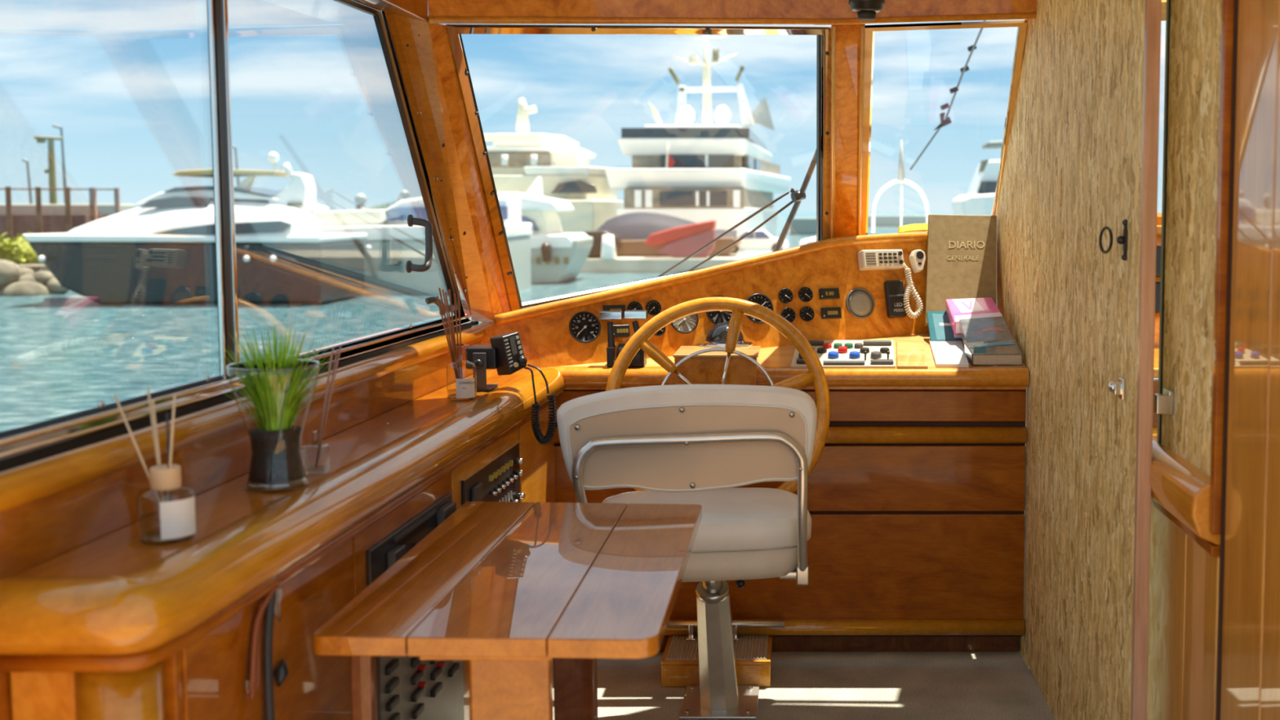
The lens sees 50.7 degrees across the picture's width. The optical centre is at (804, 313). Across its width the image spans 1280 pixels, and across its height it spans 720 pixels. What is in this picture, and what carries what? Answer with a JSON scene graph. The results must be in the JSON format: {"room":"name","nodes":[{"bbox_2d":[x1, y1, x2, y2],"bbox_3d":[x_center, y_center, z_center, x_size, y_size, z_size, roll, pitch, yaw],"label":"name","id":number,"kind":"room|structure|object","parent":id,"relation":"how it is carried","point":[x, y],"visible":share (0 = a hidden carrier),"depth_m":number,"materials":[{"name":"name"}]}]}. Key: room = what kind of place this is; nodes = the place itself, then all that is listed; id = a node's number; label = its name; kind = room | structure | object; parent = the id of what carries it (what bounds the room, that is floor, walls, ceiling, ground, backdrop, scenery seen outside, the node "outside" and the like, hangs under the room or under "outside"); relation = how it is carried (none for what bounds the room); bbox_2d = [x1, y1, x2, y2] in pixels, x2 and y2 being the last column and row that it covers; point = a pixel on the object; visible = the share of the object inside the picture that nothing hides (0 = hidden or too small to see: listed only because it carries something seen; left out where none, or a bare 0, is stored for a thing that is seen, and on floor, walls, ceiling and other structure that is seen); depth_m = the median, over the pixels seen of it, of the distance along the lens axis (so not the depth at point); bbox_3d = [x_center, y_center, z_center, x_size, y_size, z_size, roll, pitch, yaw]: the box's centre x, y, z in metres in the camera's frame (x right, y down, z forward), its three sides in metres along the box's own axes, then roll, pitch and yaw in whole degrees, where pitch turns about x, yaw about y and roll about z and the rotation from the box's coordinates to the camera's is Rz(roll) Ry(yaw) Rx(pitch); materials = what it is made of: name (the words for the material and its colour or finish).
{"room":"boat wheelhouse","nodes":[
{"label":"boat wheelhouse","id":0,"kind":"room"},
{"bbox_2d":[0,328,480,719],"bbox_3d":[-1.151,0.662,2.691,0.300,1.010,2.873,0,5,2],"label":"wall","id":1,"kind":"structure","parent":0,"point":[35,533],"depth_m":2.09,"materials":[{"name":"brown wood"}]},
{"bbox_2d":[0,320,478,472],"bbox_3d":[-1.096,0.153,2.620,0.088,0.037,2.808,0,5,3],"label":"trim","id":2,"kind":"structure","parent":1,"relation":"attached to","point":[18,460],"depth_m":2.15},
{"bbox_2d":[0,321,493,513],"bbox_3d":[-1.034,0.161,2.651,0.087,0.052,2.864,0,5,2],"label":"trim","id":3,"kind":"structure","parent":1,"relation":"attached to","point":[24,484],"depth_m":2.12,"materials":[{"name":"orange wood"}]},
{"bbox_2d":[0,0,493,460],"bbox_3d":[-1.040,-0.281,2.647,0.159,0.852,3.046,0,5,3],"label":"window","id":4,"kind":"structure","parent":1,"relation":"in","point":[24,439],"depth_m":3.27,"materials":[{"name":"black metal"}]},
{"bbox_2d":[406,23,511,315],"bbox_3d":[-0.936,-0.348,3.747,0.084,0.811,0.974,0,5,0],"label":"trim","id":5,"kind":"structure","parent":1,"relation":"attached to","point":[482,224],"depth_m":3.67,"materials":[{"name":"brown wood"}]},
{"bbox_2d":[552,649,1054,719],"bbox_3d":[0.075,1.172,3.154,2.850,0.080,4.300,0,5,0],"label":"floor","id":6,"kind":"structure","parent":0,"point":[805,685],"depth_m":3.82,"materials":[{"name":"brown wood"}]},
{"bbox_2d":[0,367,564,719],"bbox_3d":[-0.873,0.702,2.869,0.240,0.903,2.390,0,5,2],"label":"cabinet","id":7,"kind":"object","parent":6,"relation":"on","point":[116,625],"depth_m":2.00,"materials":[{"name":"brown wood"}]},
{"bbox_2d":[113,387,196,543],"bbox_3d":[-0.933,0.217,1.932,0.096,0.218,0.076,3,5,29],"label":"reed diffuser","id":8,"kind":"object","parent":7,"relation":"on","point":[177,517],"visible":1,"depth_m":1.92,"materials":[{"name":"clear glass"}]},
{"bbox_2d":[137,485,196,543],"bbox_3d":[-0.924,0.288,1.933,0.076,0.077,0.076,0,5,0],"label":"bottle","id":9,"kind":"object","parent":8,"relation":"on","point":[177,517],"depth_m":1.91,"materials":[{"name":"clear glass"}]},
{"bbox_2d":[246,576,288,719],"bbox_3d":[-0.818,0.517,2.030,0.025,0.236,0.123,0,5,0],"label":"handle","id":10,"kind":"object","parent":7,"relation":"hanging from","point":[273,608],"visible":0.94,"depth_m":2.03,"materials":[{"name":"metal"}]},
{"bbox_2d":[213,321,330,492],"bbox_3d":[-0.908,0.154,2.284,0.220,0.288,0.214,0,5,0],"label":"potted grass","id":11,"kind":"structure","parent":7,"relation":"on","point":[276,457],"depth_m":2.26,"materials":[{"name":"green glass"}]},
{"bbox_2d":[226,360,319,492],"bbox_3d":[-0.908,0.193,2.287,0.147,0.210,0.147,0,5,0],"label":"glass vase","id":12,"kind":"object","parent":11,"relation":"on","point":[276,457],"depth_m":2.26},
{"bbox_2d":[13,368,535,576],"bbox_3d":[-0.897,0.275,2.836,0.191,0.039,2.299,0,5,2],"label":"countertop","id":13,"kind":"structure","parent":7,"relation":"on","point":[120,553],"depth_m":2.21,"materials":[{"name":"brown wood"}]},
{"bbox_2d":[302,346,341,474],"bbox_3d":[-0.868,0.174,2.402,0.069,0.229,0.038,0,5,0],"label":"reed diffuser","id":14,"kind":"object","parent":7,"relation":"on","point":[325,413],"visible":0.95,"depth_m":2.40,"materials":[{"name":"clear glass"}]},
{"bbox_2d":[302,444,329,474],"bbox_3d":[-0.882,0.263,2.406,0.040,0.051,0.032,0,5,0],"label":"bottle","id":15,"kind":"object","parent":14,"relation":"on","point":[318,446],"depth_m":2.40,"materials":[{"name":"clear glass"}]},
{"bbox_2d":[365,493,456,586],"bbox_3d":[-0.792,0.463,2.727,0.028,0.085,0.501,0,5,2],"label":"radio","id":16,"kind":"object","parent":7,"relation":"attached to","point":[381,556],"visible":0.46,"depth_m":2.66,"materials":[{"name":"black plastic"}]},
{"bbox_2d":[376,654,464,719],"bbox_3d":[-0.793,0.813,2.793,0.022,0.514,0.556,0,5,2],"label":"breaker panel","id":17,"kind":"object","parent":7,"relation":"attached to","point":[409,687],"visible":0.34,"depth_m":2.74,"materials":[{"name":"black plastic"}]},
{"bbox_2d":[385,676,399,693],"bbox_3d":[-0.799,0.721,2.585,0.010,0.016,0.052,0,5,2],"label":"rocker switch","id":18,"kind":"object","parent":17,"relation":"attached to","point":[392,683],"depth_m":2.58,"materials":[{"name":"black plastic"}]},
{"bbox_2d":[385,658,399,675],"bbox_3d":[-0.799,0.685,2.582,0.010,0.016,0.052,0,5,2],"label":"rocker switch","id":19,"kind":"object","parent":17,"relation":"attached to","point":[391,664],"depth_m":2.58,"materials":[{"name":"black plastic"}]},
{"bbox_2d":[386,694,399,711],"bbox_3d":[-0.799,0.756,2.588,0.010,0.016,0.052,0,5,2],"label":"rocker switch","id":20,"kind":"object","parent":17,"relation":"attached to","point":[392,700],"depth_m":2.58,"materials":[{"name":"black plastic"}]},
{"bbox_2d":[410,656,422,667],"bbox_3d":[-0.793,0.709,2.729,0.010,0.016,0.052,0,5,2],"label":"rocker switch","id":21,"kind":"object","parent":17,"relation":"attached to","point":[415,662],"depth_m":2.71,"materials":[{"name":"black plastic"}]},
{"bbox_2d":[412,702,424,719],"bbox_3d":[-0.793,0.817,2.737,0.010,0.016,0.052,0,5,2],"label":"rocker switch","id":22,"kind":"object","parent":17,"relation":"attached to","point":[418,708],"depth_m":2.73,"materials":[{"name":"black plastic"}]},
{"bbox_2d":[411,664,426,684],"bbox_3d":[-0.791,0.741,2.734,0.016,0.024,0.057,0,5,0],"label":"rocker switch","id":23,"kind":"object","parent":17,"relation":"attached to","point":[417,671],"depth_m":2.74,"materials":[{"name":"black plastic"}]},
{"bbox_2d":[411,680,426,702],"bbox_3d":[-0.791,0.777,2.737,0.016,0.024,0.057,0,5,0],"label":"rocker switch","id":24,"kind":"object","parent":17,"relation":"attached to","point":[417,688],"depth_m":2.73,"materials":[{"name":"black plastic"}]},
{"bbox_2d":[431,682,442,697],"bbox_3d":[-0.789,0.807,2.859,0.010,0.016,0.052,0,5,2],"label":"rocker switch","id":25,"kind":"object","parent":17,"relation":"attached to","point":[436,687],"depth_m":2.85,"materials":[{"name":"black plastic"}]},
{"bbox_2d":[430,661,444,680],"bbox_3d":[-0.787,0.767,2.858,0.016,0.024,0.057,0,5,0],"label":"rocker switch","id":26,"kind":"object","parent":17,"relation":"attached to","point":[436,668],"depth_m":2.85,"materials":[{"name":"black plastic"}]},
{"bbox_2d":[448,662,459,677],"bbox_3d":[-0.784,0.797,2.981,0.010,0.016,0.052,0,5,2],"label":"rocker switch","id":27,"kind":"object","parent":17,"relation":"attached to","point":[453,668],"depth_m":2.97,"materials":[{"name":"black plastic"}]},
{"bbox_2d":[436,288,476,399],"bbox_3d":[-0.869,0.075,3.335,0.099,0.277,0.075,0,5,0],"label":"reed diffuser","id":28,"kind":"object","parent":7,"relation":"on","point":[465,388],"visible":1,"depth_m":3.33,"materials":[{"name":"clear glass"}]},
{"bbox_2d":[446,344,476,399],"bbox_3d":[-0.860,0.146,3.342,0.073,0.134,0.073,0,5,0],"label":"bottle","id":29,"kind":"object","parent":28,"relation":"attached to","point":[465,388],"depth_m":3.33,"materials":[{"name":"clear glass"}]},
{"bbox_2d":[460,440,524,505],"bbox_3d":[-0.768,0.463,3.333,0.030,0.205,0.506,0,5,2],"label":"panel","id":30,"kind":"object","parent":7,"relation":"attached to","point":[497,479],"visible":0.62,"depth_m":3.35,"materials":[{"name":"black plastic"}]},
{"bbox_2d":[465,332,556,444],"bbox_3d":[-0.768,0.194,3.521,0.242,0.290,0.132,0,5,0],"label":"radio","id":31,"kind":"object","parent":7,"relation":"attached to","point":[504,353],"visible":0.99,"depth_m":3.49,"materials":[{"name":"black plastic"}]},
{"bbox_2d":[312,501,702,719],"bbox_3d":[-0.495,0.820,2.547,0.538,0.720,0.963,0,5,0],"label":"folding table","id":32,"kind":"object","parent":6,"relation":"on","point":[508,589],"visible":1,"depth_m":2.27,"materials":[{"name":"brown wood"}]},
{"bbox_2d":[556,384,817,719],"bbox_3d":[-0.282,0.635,3.485,0.628,0.955,0.631,0,5,0],"label":"chair","id":33,"kind":"object","parent":6,"relation":"on","point":[681,444],"visible":0.87,"depth_m":3.25,"materials":[{"name":"beige leather"}]},
{"bbox_2d":[601,487,811,552],"bbox_3d":[-0.265,0.535,3.504,0.548,0.084,0.430,-1,5,-7],"label":"seat cushion","id":34,"kind":"object","parent":33,"relation":"on","point":[739,519],"depth_m":3.35,"materials":[{"name":"white leather"}]},
{"bbox_2d":[661,619,784,686],"bbox_3d":[-0.242,0.995,3.985,0.364,0.140,0.305,0,5,0],"label":"footrest","id":35,"kind":"object","parent":6,"relation":"on","point":[753,654],"visible":0.72,"depth_m":3.87,"materials":[{"name":"brown wood"}]},
{"bbox_2d":[480,231,1029,651],"bbox_3d":[-0.157,0.381,4.402,1.671,1.298,1.000,0,5,0],"label":"console","id":36,"kind":"object","parent":6,"relation":"on","point":[916,490],"visible":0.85,"depth_m":4.04,"materials":[{"name":"brown wood"}]},
{"bbox_2d":[599,310,647,367],"bbox_3d":[-0.546,0.075,4.014,0.142,0.167,0.088,0,5,0],"label":"throttle lever","id":37,"kind":"object","parent":36,"relation":"on","point":[639,359],"visible":0.75,"depth_m":4.00,"materials":[{"name":"black plastic"}]},
{"bbox_2d":[445,24,831,311],"bbox_3d":[-0.425,-0.429,4.088,1.599,0.922,0.705,-3,6,-34],"label":"window","id":38,"kind":"structure","parent":36,"relation":"attached to","point":[455,32],"depth_m":3.87,"materials":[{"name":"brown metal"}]},
{"bbox_2d":[605,297,831,493],"bbox_3d":[-0.251,0.274,3.836,0.653,0.635,0.194,0,5,0],"label":"steering wheel","id":39,"kind":"object","parent":36,"relation":"attached to","point":[815,375],"visible":0.43,"depth_m":3.85,"materials":[{"name":"brown wood"}]},
{"bbox_2d":[696,322,753,347],"bbox_3d":[-0.251,0.063,4.176,0.180,0.070,0.180,0,5,0],"label":"compass","id":40,"kind":"object","parent":36,"relation":"on","point":[716,336],"visible":0.84,"depth_m":4.13,"materials":[{"name":"silver metal"}]},
{"bbox_2d":[791,337,928,368],"bbox_3d":[0.175,0.121,4.193,0.434,0.053,0.444,0,5,0],"label":"control panel","id":41,"kind":"object","parent":36,"relation":"on","point":[911,352],"visible":0.84,"depth_m":4.12,"materials":[{"name":"grey plastic"}]},
{"bbox_2d":[848,288,873,316],"bbox_3d":[0.186,-0.034,4.436,0.094,0.091,0.024,-2,5,-23],"label":"speaker grille","id":42,"kind":"object","parent":36,"relation":"attached to","point":[860,301],"depth_m":4.43,"materials":[{"name":"silver metal"}]},
{"bbox_2d":[857,249,925,319],"bbox_3d":[0.304,-0.098,4.484,0.245,0.233,0.093,-2,5,-21],"label":"telephone","id":43,"kind":"object","parent":36,"relation":"attached to","point":[868,260],"visible":1,"depth_m":4.47,"materials":[{"name":"beige plastic"}]},
{"bbox_2d":[908,249,925,273],"bbox_3d":[0.385,-0.176,4.534,0.055,0.081,0.046,-2,5,-26],"label":"telephone handset","id":44,"kind":"object","parent":43,"relation":"on","point":[917,258],"depth_m":4.52,"materials":[{"name":"white plastic"}]},
{"bbox_2d":[884,280,906,318],"bbox_3d":[0.304,-0.047,4.479,0.065,0.125,0.055,-2,5,-23],"label":"cradle","id":45,"kind":"object","parent":36,"relation":"on","point":[894,290],"visible":1,"depth_m":4.46,"materials":[{"name":"plastic"}]},
{"bbox_2d":[830,18,1028,238],"bbox_3d":[0.387,-0.593,4.380,0.619,0.804,0.915,0,5,0],"label":"window","id":46,"kind":"structure","parent":36,"relation":"attached to","point":[869,30],"depth_m":4.23,"materials":[{"name":"brown wood"}]},
{"bbox_2d":[831,24,864,238],"bbox_3d":[0.138,-0.545,4.303,0.100,0.678,0.705,0,5,1],"label":"trim","id":47,"kind":"structure","parent":46,"relation":"attached to","point":[833,26],"depth_m":4.23,"materials":[{"name":"brown wood"}]},
{"bbox_2d":[928,338,968,367],"bbox_3d":[0.453,0.122,4.176,0.102,0.049,0.387,0,5,2],"label":"paper sheet","id":48,"kind":"object","parent":36,"relation":"on","point":[945,353],"visible":1,"depth_m":4.13,"materials":[{"name":"white paper"}]},
{"bbox_2d":[926,311,963,342],"bbox_3d":[0.473,0.044,4.380,0.134,0.096,0.125,0,5,0],"label":"booklet","id":49,"kind":"object","parent":48,"relation":"on","point":[940,327],"visible":0.68,"depth_m":4.37,"materials":[{"name":"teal paper"}]},
{"bbox_2d":[932,313,962,339],"bbox_3d":[0.480,0.043,4.374,0.114,0.078,0.108,0,5,0],"label":"print","id":50,"kind":"object","parent":49,"relation":"attached to","point":[942,329],"depth_m":4.36},
{"bbox_2d":[946,297,1002,334],"bbox_3d":[0.554,0.008,4.352,0.172,0.110,0.176,0,5,0],"label":"book","id":51,"kind":"object","parent":48,"relation":"on","point":[957,309],"visible":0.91,"depth_m":4.34,"materials":[{"name":"pink paper"}]},
{"bbox_2d":[960,301,972,310],"bbox_3d":[0.534,-0.026,4.369,0.039,0.026,0.062,0,5,0],"label":"print","id":52,"kind":"object","parent":51,"relation":"on","point":[965,305],"depth_m":4.37},
{"bbox_2d":[952,297,985,312],"bbox_3d":[0.537,-0.025,4.370,0.097,0.041,0.099,0,5,0],"label":"print","id":53,"kind":"object","parent":51,"relation":"on","point":[971,304],"depth_m":4.37},
{"bbox_2d":[954,311,1002,321],"bbox_3d":[0.558,0.012,4.294,0.158,0.027,0.040,-1,5,-7],"label":"print","id":54,"kind":"object","parent":51,"relation":"on","point":[957,315],"depth_m":4.30},
{"bbox_2d":[924,214,997,325],"bbox_3d":[0.533,-0.149,4.534,0.260,0.373,0.181,0,5,0],"label":"book","id":55,"kind":"object","parent":36,"relation":"on","point":[962,254],"visible":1,"depth_m":4.54,"materials":[{"name":"beige paper"}]},
{"bbox_2d":[959,315,1013,343],"bbox_3d":[0.572,0.068,4.210,0.147,0.106,0.174,0,5,-4],"label":"magazine","id":56,"kind":"object","parent":36,"relation":"on","point":[991,328],"visible":0.83,"depth_m":4.21,"materials":[{"name":"grey paper"}]},
{"bbox_2d":[974,327,1006,333],"bbox_3d":[0.584,0.054,4.200,0.106,0.018,0.029,0,5,-4],"label":"print","id":57,"kind":"object","parent":56,"relation":"on","point":[977,330],"depth_m":4.19},
{"bbox_2d":[964,337,1022,365],"bbox_3d":[0.577,0.117,4.075,0.161,0.071,0.136,0,5,-4],"label":"paperback book","id":58,"kind":"object","parent":36,"relation":"on","point":[1006,352],"visible":1,"depth_m":4.02,"materials":[{"name":"grey paper"}]},
{"bbox_2d":[973,346,986,353],"bbox_3d":[0.530,0.111,4.044,0.046,0.014,0.072,0,5,0],"label":"print","id":59,"kind":"object","parent":58,"relation":"on","point":[976,349],"depth_m":4.04},
{"bbox_2d":[968,340,1015,348],"bbox_3d":[0.570,0.095,4.090,0.149,0.020,0.037,-1,5,-13],"label":"print","id":60,"kind":"object","parent":58,"relation":"on","point":[990,344],"depth_m":4.09},
{"bbox_2d":[995,0,1279,719],"bbox_3d":[0.722,0.100,3.138,0.104,2.060,3.240,0,5,0],"label":"wall","id":61,"kind":"structure","parent":0,"point":[1214,640],"depth_m":2.42,"materials":[{"name":"brown wood"}]},
{"bbox_2d":[427,0,1036,25],"bbox_3d":[-0.168,-0.872,3.703,1.753,0.258,0.368,-2,5,-22],"label":"trim","id":62,"kind":"structure","parent":61,"relation":"attached to","point":[798,9],"depth_m":3.67,"materials":[{"name":"brown wood"}]},
{"bbox_2d":[1028,0,1161,719],"bbox_3d":[0.654,0.088,3.284,0.086,2.044,1.250,0,5,0],"label":"door","id":63,"kind":"structure","parent":61,"relation":"in","point":[1098,61],"depth_m":3.10,"materials":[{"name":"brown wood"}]},
{"bbox_2d":[1152,225,1161,437],"bbox_3d":[1.076,0.371,4.389,0.748,1.320,0.830,0,5,0],"label":"console","id":64,"kind":"object","parent":61,"relation":"attached to","point":[1158,227],"visible":0.02,"depth_m":4.59,"materials":[{"name":"brown wood"}]},
{"bbox_2d":[1156,0,1166,225],"bbox_3d":[1.035,-0.625,4.329,0.630,0.683,0.767,0,5,0],"label":"window","id":65,"kind":"structure","parent":64,"relation":"attached to","point":[1163,2],"depth_m":3.99,"materials":[{"name":"brown wood"}]},
{"bbox_3d":[0.125,-0.953,2.878,2.750,0.080,2.210,0,5,0],"label":"ceiling","id":66,"kind":"structure","parent":0,"visible":0},
{"bbox_2d":[359,0,427,22],"bbox_3d":[-0.993,-0.744,2.111,0.215,0.254,2.341,0,5,3],"label":"trim","id":67,"kind":"structure","parent":66,"relation":"attached to","point":[413,9],"depth_m":3.10,"materials":[{"name":"brown wood"}]},
{"bbox_2d":[848,0,884,20],"bbox_3d":[0.170,-1.008,3.651,0.100,0.402,0.100,0,5,0],"label":"lamp","id":68,"kind":"object","parent":66,"relation":"hanging from","point":[866,10],"visible":1,"depth_m":3.64,"materials":[{"name":"black plastic"}]},
{"label":"outside","id":69,"kind":"structure","parent":0,"visible":0},
{"bbox_3d":[0.000,0.201,7.891,4.400,0.200,5.300,0,5,0],"label":"foredeck","id":70,"kind":"object","parent":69,"visible":0},
{"bbox_2d":[657,149,816,276],"bbox_3d":[-0.211,-0.137,5.209,0.762,1.108,0.195,2,5,28],"label":"windscreen wiper","id":71,"kind":"object","parent":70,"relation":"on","point":[797,196],"visible":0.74,"depth_m":5.13,"materials":[{"name":"grey plastic"}]},
{"bbox_2d":[871,139,929,233],"bbox_3d":[0.734,-0.704,10.176,0.453,1.230,0.056,0,5,0],"label":"bow pulpit","id":72,"kind":"object","parent":70,"relation":"on","point":[901,180],"visible":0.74,"depth_m":10.15,"materials":[{"name":"white metal"}]},
{"bbox_2d":[910,20,986,169],"bbox_3d":[1.040,-1.478,8.770,0.240,0.999,2.522,0,5,-6],"label":"forestay tackle","id":73,"kind":"object","parent":72,"relation":"attached to","point":[944,122],"visible":0.98,"depth_m":8.91,"materials":[{"name":"grey plastic"}]},
{"bbox_2d":[897,223,928,232],"bbox_3d":[0.379,-0.295,4.647,0.171,0.035,0.107,-2,5,-24],"label":"rope","id":74,"kind":"object","parent":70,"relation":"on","point":[913,227],"visible":0.97,"depth_m":4.63,"materials":[{"name":"yellow"}]},
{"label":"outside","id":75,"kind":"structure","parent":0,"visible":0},
{"bbox_2d":[0,212,1161,431],"bbox_3d":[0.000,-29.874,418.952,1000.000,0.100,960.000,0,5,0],"label":"harbour water","id":76,"kind":"structure","parent":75,"point":[68,351],"depth_m":37.76,"materials":[{"name":"teal liquid"}]},
{"bbox_2d":[4,186,13,239],"bbox_3d":[-39.108,-3.942,65.594,0.308,4.561,0.260,0,5,0],"label":"post","id":77,"kind":"object","parent":76,"relation":"in","point":[7,191],"visible":0.62,"depth_m":65.44,"materials":[{"name":"brown wood"}]},
{"bbox_2d":[22,158,32,204],"bbox_3d":[-49.200,-6.511,84.751,0.733,6.636,0.280,0,5,0],"label":"street lamp","id":78,"kind":"object","parent":76,"relation":"on","point":[30,197],"visible":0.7,"depth_m":84.54,"materials":[{"name":"metal"}]},
{"bbox_2d":[0,259,69,296],"bbox_3d":[-34.820,-1.330,57.661,9.183,2.290,8.832,0,5,0],"label":"bank","id":79,"kind":"object","parent":76,"relation":"on","point":[31,279],"visible":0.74,"depth_m":54.03,"materials":[{"name":"beige stone"}]},
{"bbox_2d":[0,231,43,264],"bbox_3d":[-35.948,-2.851,59.632,5.530,1.724,3.621,0,5,0],"label":"shrub","id":80,"kind":"object","parent":79,"relation":"on","point":[16,251],"visible":0.66,"depth_m":58.73,"materials":[{"name":"yellow plant"}]},
{"bbox_2d":[35,186,42,233],"bbox_3d":[-37.635,-3.934,65.595,0.281,4.544,0.257,2,5,22],"label":"post","id":81,"kind":"object","parent":76,"relation":"in","point":[37,191],"visible":0.62,"depth_m":65.42,"materials":[{"name":"brown wood"}]},
{"bbox_2d":[33,135,63,204],"bbox_3d":[-42.217,-6.153,74.747,1.569,7.553,0.500,0,5,0],"label":"signal mast","id":82,"kind":"object","parent":76,"relation":"on","point":[51,171],"visible":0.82,"depth_m":74.46,"materials":[{"name":"grey metal"}]},
{"bbox_2d":[52,124,66,204],"bbox_3d":[-47.131,-7.583,84.665,0.841,8.779,0.280,0,5,0],"label":"street lamp","id":83,"kind":"object","parent":76,"relation":"on","point":[64,184],"visible":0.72,"depth_m":84.44,"materials":[{"name":"grey metal"}]},
{"bbox_2d":[0,188,136,241],"bbox_3d":[-39.391,-4.084,67.723,11.331,4.500,4.335,0,5,0],"label":"wall","id":84,"kind":"structure","parent":76,"relation":"in","point":[24,215],"depth_m":65.89,"materials":[{"name":"brown wood"}]},
{"bbox_2d":[64,186,71,232],"bbox_3d":[-36.195,-3.926,65.596,0.278,4.528,0.256,2,5,22],"label":"post","id":85,"kind":"object","parent":76,"relation":"in","point":[67,192],"visible":0.41,"depth_m":65.41,"materials":[{"name":"brown wood"}]},
{"bbox_2d":[88,187,97,222],"bbox_3d":[-34.951,-3.918,65.596,0.349,4.512,0.328,2,5,22],"label":"post","id":86,"kind":"object","parent":76,"relation":"in","point":[92,192],"visible":0.4,"depth_m":65.36,"materials":[{"name":"brown wood"}]},
{"bbox_2d":[113,187,119,213],"bbox_3d":[-33.763,-3.910,65.597,0.255,4.494,0.246,2,5,22],"label":"post","id":87,"kind":"object","parent":76,"relation":"in","point":[117,192],"visible":0.37,"depth_m":65.38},
{"bbox_2d":[22,151,367,305],"bbox_3d":[-23.440,-3.251,50.269,12.139,5.565,5.564,0,5,0],"label":"motor yacht","id":88,"kind":"object","parent":76,"relation":"on","point":[161,251],"visible":0.97,"depth_m":48.05,"materials":[{"name":"white plastic"}]},
{"bbox_2d":[232,145,239,185],"bbox_3d":[-35.980,-6.952,84.715,0.899,7.523,0.280,0,5,0],"label":"street lamp","id":89,"kind":"object","parent":76,"relation":"on","point":[233,147],"visible":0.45,"depth_m":84.46,"materials":[{"name":"metal"}]},
{"bbox_2d":[314,196,532,294],"bbox_3d":[-16.720,-2.739,56.454,9.306,4.479,5.614,0,5,0],"label":"yacht","id":90,"kind":"object","parent":76,"relation":"on","point":[390,242],"visible":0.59,"depth_m":54.38,"materials":[{"name":"white plastic"}]},
{"bbox_2d":[354,193,366,209],"bbox_3d":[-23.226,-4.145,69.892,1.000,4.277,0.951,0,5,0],"label":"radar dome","id":91,"kind":"object","parent":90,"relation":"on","point":[360,199],"visible":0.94,"depth_m":69.54,"materials":[{"name":"white plastic"}]},
{"bbox_2d":[497,176,593,284],"bbox_3d":[-13.188,-3.946,64.121,5.214,5.180,5.738,0,5,0],"label":"motor yacht","id":92,"kind":"object","parent":76,"relation":"on","point":[557,256],"visible":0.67,"depth_m":62.06,"materials":[{"name":"white plastic"}]},
{"bbox_2d":[483,97,623,232],"bbox_3d":[-18.933,-10.485,100.046,10.815,10.628,17.673,0,5,0],"label":"motor yacht","id":93,"kind":"object","parent":76,"relation":"on","point":[517,160],"visible":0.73,"depth_m":93.53,"materials":[{"name":"white"}]},
{"bbox_2d":[579,252,770,273],"bbox_3d":[45.000,-2.756,77.778,150.000,1.250,11.500,0,5,0],"label":"stone quay","id":94,"kind":"object","parent":76,"relation":"on","point":[622,264],"visible":0.02,"depth_m":72.03,"materials":[{"name":"grey stone"}]},
{"bbox_2d":[580,230,621,257],"bbox_3d":[-11.517,-3.872,73.927,2.472,1.457,2.000,0,5,0],"label":"canopy","id":95,"kind":"object","parent":94,"relation":"on","point":[595,251],"visible":0.45,"depth_m":72.95,"materials":[{"name":"plastic"}]},
{"bbox_2d":[600,234,617,259],"bbox_3d":[-10.627,-3.603,72.243,0.900,1.326,0.856,0,5,0],"label":"post","id":96,"kind":"object","parent":94,"relation":"on","point":[608,251],"visible":1,"depth_m":71.94,"materials":[{"name":"white"}]},
{"bbox_2d":[596,212,741,256],"bbox_3d":[-8.075,-4.623,77.328,8.605,2.489,3.900,0,5,0],"label":"covered boat","id":97,"kind":"object","parent":94,"relation":"on","point":[633,228],"visible":0.59,"depth_m":75.80,"materials":[{"name":"fabric"}]},
{"bbox_2d":[644,220,716,257],"bbox_3d":[-6.867,-4.146,73.855,3.876,2.024,1.700,0,5,0],"label":"covered boat","id":98,"kind":"object","parent":94,"relation":"on","point":[682,241],"visible":0.98,"depth_m":73.07,"materials":[{"name":"red fabric"}]},
{"bbox_2d":[731,229,788,253],"bbox_3d":[-3.007,-4.378,81.316,4.014,1.418,1.730,0,5,0],"label":"parked car","id":99,"kind":"object","parent":94,"relation":"on","point":[760,238],"visible":0.57,"depth_m":80.49,"materials":[{"name":"white metal"}]},
{"bbox_2d":[799,235,816,245],"bbox_3d":[1.689,-4.424,81.891,4.014,1.418,1.730,0,5,0],"label":"parked car","id":100,"kind":"object","parent":94,"relation":"on","point":[813,239],"visible":0.19,"depth_m":81.06,"materials":[{"name":"white metal"}]},
{"bbox_2d":[605,34,791,252],"bbox_3d":[-6.830,-11.615,95.853,11.418,15.229,27.052,0,5,0],"label":"superyacht","id":101,"kind":"object","parent":76,"relation":"on","point":[723,173],"visible":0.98,"depth_m":84.23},
{"bbox_2d":[790,217,816,235],"bbox_3d":[0.297,-11.413,174.646,4.325,2.059,10.000,0,5,0],"label":"building","id":102,"kind":"structure","parent":76,"relation":"on","point":[799,226],"depth_m":169.65,"materials":[{"name":"white"}]},
{"bbox_2d":[867,215,925,226],"bbox_3d":[26.097,-16.921,244.429,32.322,1.910,10.000,0,5,0],"label":"breakwater","id":103,"kind":"object","parent":76,"relation":"on","point":[880,220],"visible":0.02,"depth_m":239.42,"materials":[{"name":"grey concrete"}]},
{"bbox_2d":[951,140,1002,215],"bbox_3d":[9.455,-5.762,61.737,4.897,4.627,4.000,0,5,0],"label":"boat","id":104,"kind":"object","parent":76,"relation":"on","point":[981,192],"visible":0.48,"depth_m":60.15,"materials":[{"name":"white"}]},
{"bbox_2d":[978,160,989,172],"bbox_3d":[8.195,-6.718,61.008,0.296,0.539,1.500,0,5,0],"label":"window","id":105,"kind":"structure","parent":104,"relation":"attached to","point":[984,165],"depth_m":60.26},
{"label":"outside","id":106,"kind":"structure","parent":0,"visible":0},
{"bbox_2d":[368,200,395,209],"bbox_3d":[-45.931,-11.664,150.601,7.496,2.958,3.516,0,5,0],"label":"tree line","id":107,"kind":"object","parent":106,"point":[384,206],"visible":0.13,"depth_m":149.72,"materials":[{"name":"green plant"}]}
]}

